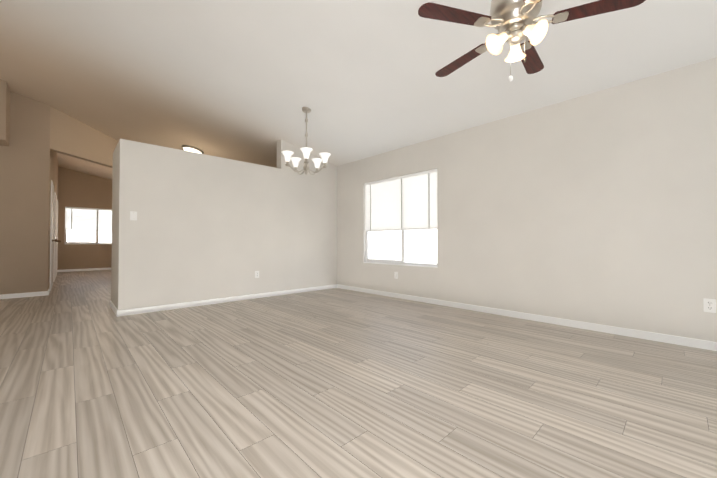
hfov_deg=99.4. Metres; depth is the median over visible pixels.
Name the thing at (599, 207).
wall
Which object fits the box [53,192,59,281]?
hall door
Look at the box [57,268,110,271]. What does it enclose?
baseboard
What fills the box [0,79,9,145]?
wall
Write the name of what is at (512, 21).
ceiling fan
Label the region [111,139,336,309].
wall
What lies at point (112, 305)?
baseboard
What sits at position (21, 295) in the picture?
baseboard
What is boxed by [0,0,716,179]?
ceiling
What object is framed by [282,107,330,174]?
chandelier
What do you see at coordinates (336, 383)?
floor
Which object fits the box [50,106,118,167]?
wall
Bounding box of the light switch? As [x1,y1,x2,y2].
[130,211,136,219]
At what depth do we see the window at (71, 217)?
10.15 m
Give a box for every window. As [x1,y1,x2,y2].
[65,207,111,243]
[364,169,437,267]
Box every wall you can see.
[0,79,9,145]
[0,91,35,294]
[36,101,58,291]
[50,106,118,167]
[57,166,111,269]
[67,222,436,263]
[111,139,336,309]
[337,57,716,341]
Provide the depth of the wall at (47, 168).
5.33 m
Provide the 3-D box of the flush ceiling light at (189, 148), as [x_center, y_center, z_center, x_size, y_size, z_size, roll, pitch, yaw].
[-3.557,-1.897,6.519,0.419,0.144,0.420,1,-1,-44]
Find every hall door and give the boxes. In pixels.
[49,180,57,290]
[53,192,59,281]
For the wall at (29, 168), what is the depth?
5.13 m
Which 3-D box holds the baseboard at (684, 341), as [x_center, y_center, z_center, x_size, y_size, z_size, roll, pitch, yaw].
[2.071,0.930,3.608,0.014,0.075,7.300,1,-1,-44]
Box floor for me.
[0,270,716,477]
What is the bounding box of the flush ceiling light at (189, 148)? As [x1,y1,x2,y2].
[181,145,203,153]
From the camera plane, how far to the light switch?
3.92 m
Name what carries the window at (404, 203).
in the wall at (599, 207)
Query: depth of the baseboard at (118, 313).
4.58 m
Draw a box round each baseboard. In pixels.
[0,290,49,298]
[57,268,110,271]
[110,300,117,314]
[116,284,336,316]
[337,284,716,350]
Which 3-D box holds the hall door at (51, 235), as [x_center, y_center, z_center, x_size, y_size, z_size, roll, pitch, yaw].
[-6.242,-0.066,6.242,0.100,2.140,0.940,1,-1,-44]
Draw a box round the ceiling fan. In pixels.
[418,0,645,81]

